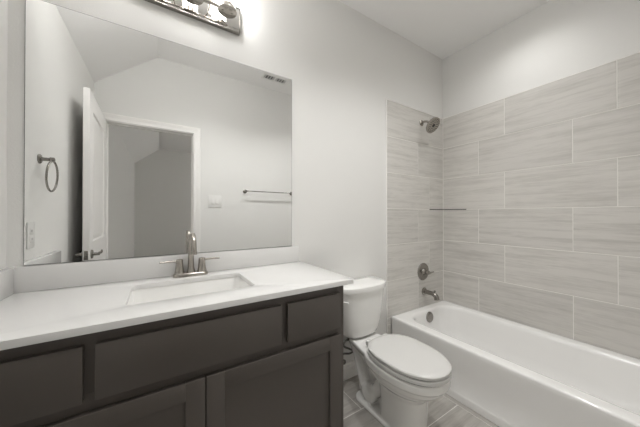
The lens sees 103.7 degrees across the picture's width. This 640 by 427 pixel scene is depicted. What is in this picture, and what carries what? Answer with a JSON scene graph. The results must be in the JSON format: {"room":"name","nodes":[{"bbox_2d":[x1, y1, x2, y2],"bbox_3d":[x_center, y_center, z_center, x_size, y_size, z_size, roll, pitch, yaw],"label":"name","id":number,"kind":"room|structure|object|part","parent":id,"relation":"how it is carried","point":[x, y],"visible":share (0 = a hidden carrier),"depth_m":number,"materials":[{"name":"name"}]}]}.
{"room":"bathroom","nodes":[
{"label":"bathroom","id":0,"kind":"room"},
{"bbox_2d":[0,0,7,269],"bbox_3d":[0.293,-0.029,-1.508,0.100,2.700,5.850,0,0,-32],"label":"wall","id":1,"kind":"structure","parent":0,"point":[3,3],"depth_m":0.97,"materials":[{"name":"paint"}]},
{"bbox_2d":[6,0,442,363],"bbox_3d":[-0.016,-0.212,1.821,3.147,3.100,0.100,0,0,-32],"label":"wall","id":2,"kind":"structure","parent":0,"point":[342,65],"depth_m":1.78,"materials":[{"name":"paint"}]},
{"bbox_2d":[6,246,298,293],"bbox_3d":[-0.684,0.264,1.322,1.284,0.102,0.019,0,0,-32],"label":"backsplash","id":3,"kind":"structure","parent":2,"relation":"attached to","point":[61,275],"depth_m":1.17,"materials":[{"name":"white stone"}]},
{"bbox_2d":[23,0,291,265],"bbox_3d":[-0.688,-0.335,1.331,1.190,1.092,0.005,0,0,-32],"label":"wall mirror","id":4,"kind":"object","parent":2,"relation":"attached to","point":[136,143],"visible":0.92,"depth_m":1.22,"materials":[{"name":"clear mirror"}]},
{"bbox_2d":[145,0,240,35],"bbox_3d":[-0.648,-1.145,1.276,0.510,0.207,0.148,0,0,-32],"label":"vanity light","id":5,"kind":"object","parent":2,"relation":"attached to","point":[221,14],"visible":1,"depth_m":1.34,"materials":[{"name":"silver metal"}]},
{"bbox_3d":[-0.654,-1.089,1.285,0.330,0.018,0.089,0,0,-32],"label":"arm","id":6,"kind":"part","parent":5,"relation":"part of","materials":[{"name":"metal"}]},
{"bbox_2d":[343,338,352,364],"bbox_3d":[0.167,0.964,1.797,0.112,0.194,0.126,0,0,-32],"label":"water supply valve","id":7,"kind":"object","parent":2,"relation":"attached to","point":[347,339],"visible":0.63,"depth_m":1.75,"materials":[{"name":"silver metal"}]},
{"bbox_2d":[343,360,357,380],"bbox_3d":[0.196,1.183,1.880,0.865,0.110,0.014,0,0,-32],"label":"baseboard","id":8,"kind":"structure","parent":2,"relation":"attached to","point":[349,369],"depth_m":1.89,"materials":[{"name":"white paint"}]},
{"bbox_2d":[387,100,442,333],"bbox_3d":[0.906,0.138,2.340,0.809,2.205,0.009,0,0,-32],"label":"tile wall","id":9,"kind":"structure","parent":2,"relation":"attached to","point":[414,154],"depth_m":2.29,"materials":[{"name":"tile"}]},
{"bbox_2d":[417,263,433,279],"bbox_3d":[0.996,0.548,2.339,0.162,0.162,0.085,0,0,-32],"label":"shower valve","id":10,"kind":"object","parent":2,"relation":"attached to","point":[423,272],"visible":1,"depth_m":2.34,"materials":[{"name":"silver metal"}]},
{"bbox_2d":[420,117,439,132],"bbox_3d":[1.003,-0.810,2.301,0.147,0.147,0.169,0,0,-32],"label":"shower fixture","id":11,"kind":"object","parent":2,"relation":"attached to","point":[432,125],"visible":1,"depth_m":2.27,"materials":[{"name":"silver metal"}]},
{"bbox_2d":[422,287,439,299],"bbox_3d":[1.028,0.744,2.317,0.072,0.088,0.154,0,0,-32],"label":"tub spout","id":12,"kind":"object","parent":2,"relation":"attached to","point":[425,291],"visible":1,"depth_m":2.31,"materials":[{"name":"silver metal"}]},
{"bbox_2d":[430,209,465,209],"bbox_3d":[1.216,-0.039,2.394,0.224,0.008,0.230,0,0,-32],"label":"corner shelf","id":13,"kind":"object","parent":2,"relation":"attached to","point":[430,209],"visible":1,"depth_m":2.39,"materials":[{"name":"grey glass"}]},
{"bbox_2d":[343,375,498,426],"bbox_3d":[0.495,1.285,1.101,3.047,0.100,1.650,0,0,-32],"label":"floor","id":14,"kind":"structure","parent":0,"point":[444,411],"depth_m":1.55,"materials":[{"name":"tile"}]},
{"bbox_2d":[0,286,342,426],"bbox_3d":[-0.554,0.785,1.085,1.253,0.898,0.552,0,0,-32],"label":"vanity cabinet","id":15,"kind":"object","parent":14,"relation":"on","point":[277,362],"visible":0.94,"depth_m":0.85,"materials":[{"name":"paint"}]},
{"bbox_3d":[-0.778,0.449,0.629,0.275,0.159,0.018,0,0,-32],"label":"drawer","id":16,"kind":"part","parent":15,"relation":"part of","materials":[{"name":"paint"}]},
{"bbox_3d":[-0.646,0.840,0.711,0.588,0.556,0.018,0,0,-32],"label":"cabinet door","id":17,"kind":"part","parent":15,"relation":"part of","materials":[{"name":"paint"}]},
{"bbox_2d":[0,246,353,350],"bbox_3d":[-0.534,0.274,1.099,1.298,0.124,0.558,0,0,-32],"label":"countertop","id":18,"kind":"structure","parent":15,"relation":"on","point":[48,302],"depth_m":1.01,"materials":[{"name":"white stone"}]},
{"bbox_2d":[127,277,250,304],"bbox_3d":[-0.550,0.414,1.099,0.504,0.154,0.344,0,0,-32],"label":"sink basin","id":19,"kind":"object","parent":18,"relation":"in","point":[146,295],"visible":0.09,"depth_m":1.21,"materials":[{"name":"ceramic"}]},
{"bbox_2d":[159,232,219,277],"bbox_3d":[-0.633,0.204,1.241,0.272,0.222,0.145,0,0,-32],"label":"sink faucet","id":20,"kind":"object","parent":18,"relation":"on","point":[179,272],"visible":1,"depth_m":1.26,"materials":[{"name":"silver metal"}]},
{"bbox_3d":[-0.728,0.238,1.223,0.090,0.016,0.013,0,0,-44],"label":"lever","id":21,"kind":"part","parent":20,"relation":"part of","materials":[{"name":"silver metal"}]},
{"bbox_3d":[-0.700,0.264,1.252,0.046,0.074,0.046,0,0,-32],"label":"handle","id":22,"kind":"part","parent":20,"relation":"part of","materials":[{"name":"silver metal"}]},
{"bbox_3d":[-0.657,0.306,1.279,0.160,0.019,0.052,0,0,-32],"label":"plate","id":23,"kind":"part","parent":20,"relation":"part of","materials":[{"name":"silver metal"}]},
{"bbox_3d":[-0.631,0.198,1.239,0.044,0.210,0.140,0,0,-32],"label":"spout","id":24,"kind":"part","parent":20,"relation":"part of","materials":[{"name":"silver metal"}]},
{"bbox_3d":[-0.614,0.265,1.306,0.046,0.074,0.046,0,0,-32],"label":"handle","id":25,"kind":"part","parent":20,"relation":"part of","materials":[{"name":"silver metal"}]},
{"bbox_3d":[-0.576,0.239,1.320,0.090,0.016,0.013,0,0,-21],"label":"lever","id":26,"kind":"part","parent":20,"relation":"part of","materials":[{"name":"silver metal"}]},
{"bbox_3d":[-0.400,0.450,0.869,0.570,0.159,0.018,0,0,-32],"label":"false drawer","id":27,"kind":"part","parent":15,"relation":"part of","materials":[{"name":"paint"}]},
{"bbox_3d":[-0.151,0.841,1.025,0.578,0.556,0.018,0,0,-32],"label":"cabinet door","id":28,"kind":"part","parent":15,"relation":"part of","materials":[{"name":"paint"}]},
{"bbox_3d":[-0.022,0.451,1.109,0.270,0.159,0.018,0,0,-32],"label":"drawer","id":29,"kind":"part","parent":15,"relation":"part of","materials":[{"name":"paint"}]},
{"bbox_2d":[343,276,451,426],"bbox_3d":[0.435,0.865,1.581,0.446,0.744,0.755,0,0,-32],"label":"toilet","id":30,"kind":"object","parent":14,"relation":"on","point":[398,375],"visible":1,"depth_m":1.48,"materials":[{"name":"ceramic"}]},
{"bbox_3d":[0.289,0.703,1.812,0.422,0.326,0.202,0,0,-32],"label":"tank","id":31,"kind":"part","parent":30,"relation":"part of","materials":[{"name":"ceramic"}]},
{"bbox_3d":[0.291,0.517,1.809,0.446,0.046,0.219,0,0,-32],"label":"tank lid","id":32,"kind":"part","parent":30,"relation":"part of","materials":[{"name":"ceramic"}]},
{"bbox_3d":[0.439,1.050,1.574,0.364,0.373,0.730,0,0,-32],"label":"bowl","id":33,"kind":"part","parent":30,"relation":"part of","materials":[{"name":"ceramic"}]},
{"bbox_3d":[0.508,0.847,1.465,0.360,0.022,0.481,0,0,-32],"label":"seat","id":34,"kind":"part","parent":30,"relation":"part of","materials":[{"name":"plastic"}]},
{"bbox_3d":[0.510,0.818,1.463,0.359,0.025,0.473,0,0,-32],"label":"seat lid","id":35,"kind":"part","parent":30,"relation":"part of","materials":[{"name":"plastic"}]},
{"bbox_2d":[391,300,639,426],"bbox_3d":[1.333,1.054,1.703,0.764,0.368,1.511,0,0,-32],"label":"bathtub","id":36,"kind":"object","parent":14,"relation":"on","point":[510,373],"visible":0.89,"depth_m":1.58,"materials":[{"name":"ceramic"}]},
{"bbox_3d":[0.994,0.936,2.269,0.094,0.094,0.024,0,0,-32],"label":"overflow plate","id":37,"kind":"part","parent":36,"relation":"part of","materials":[{"name":"silver metal"}]},
{"bbox_2d":[338,0,549,59],"bbox_3d":[2.054,-1.417,-0.324,4.335,0.590,5.950,0,0,-32],"label":"ceiling","id":38,"kind":"structure","parent":0,"point":[442,28],"depth_m":2.02,"materials":[{"name":"white paint"}]},
{"bbox_2d":[442,0,639,117],"bbox_3d":[1.739,-0.211,1.899,0.100,3.100,1.650,0,0,-32],"label":"wall","id":39,"kind":"structure","parent":0,"point":[557,39],"depth_m":1.91,"materials":[{"name":"paint"}]},
{"bbox_2d":[386,51,639,332],"bbox_3d":[1.317,0.133,1.698,0.828,2.209,1.534,0,0,-32],"label":"trim","id":40,"kind":"structure","parent":39,"relation":"attached to","point":[639,51],"depth_m":2.12,"materials":[{"name":"white paint"}]},
{"bbox_2d":[443,52,639,358],"bbox_3d":[1.661,-0.014,1.917,0.012,1.905,1.534,0,0,-32],"label":"tile wall","id":41,"kind":"structure","parent":39,"relation":"attached to","point":[546,177],"depth_m":1.83,"materials":[{"name":"tile"}]}
]}

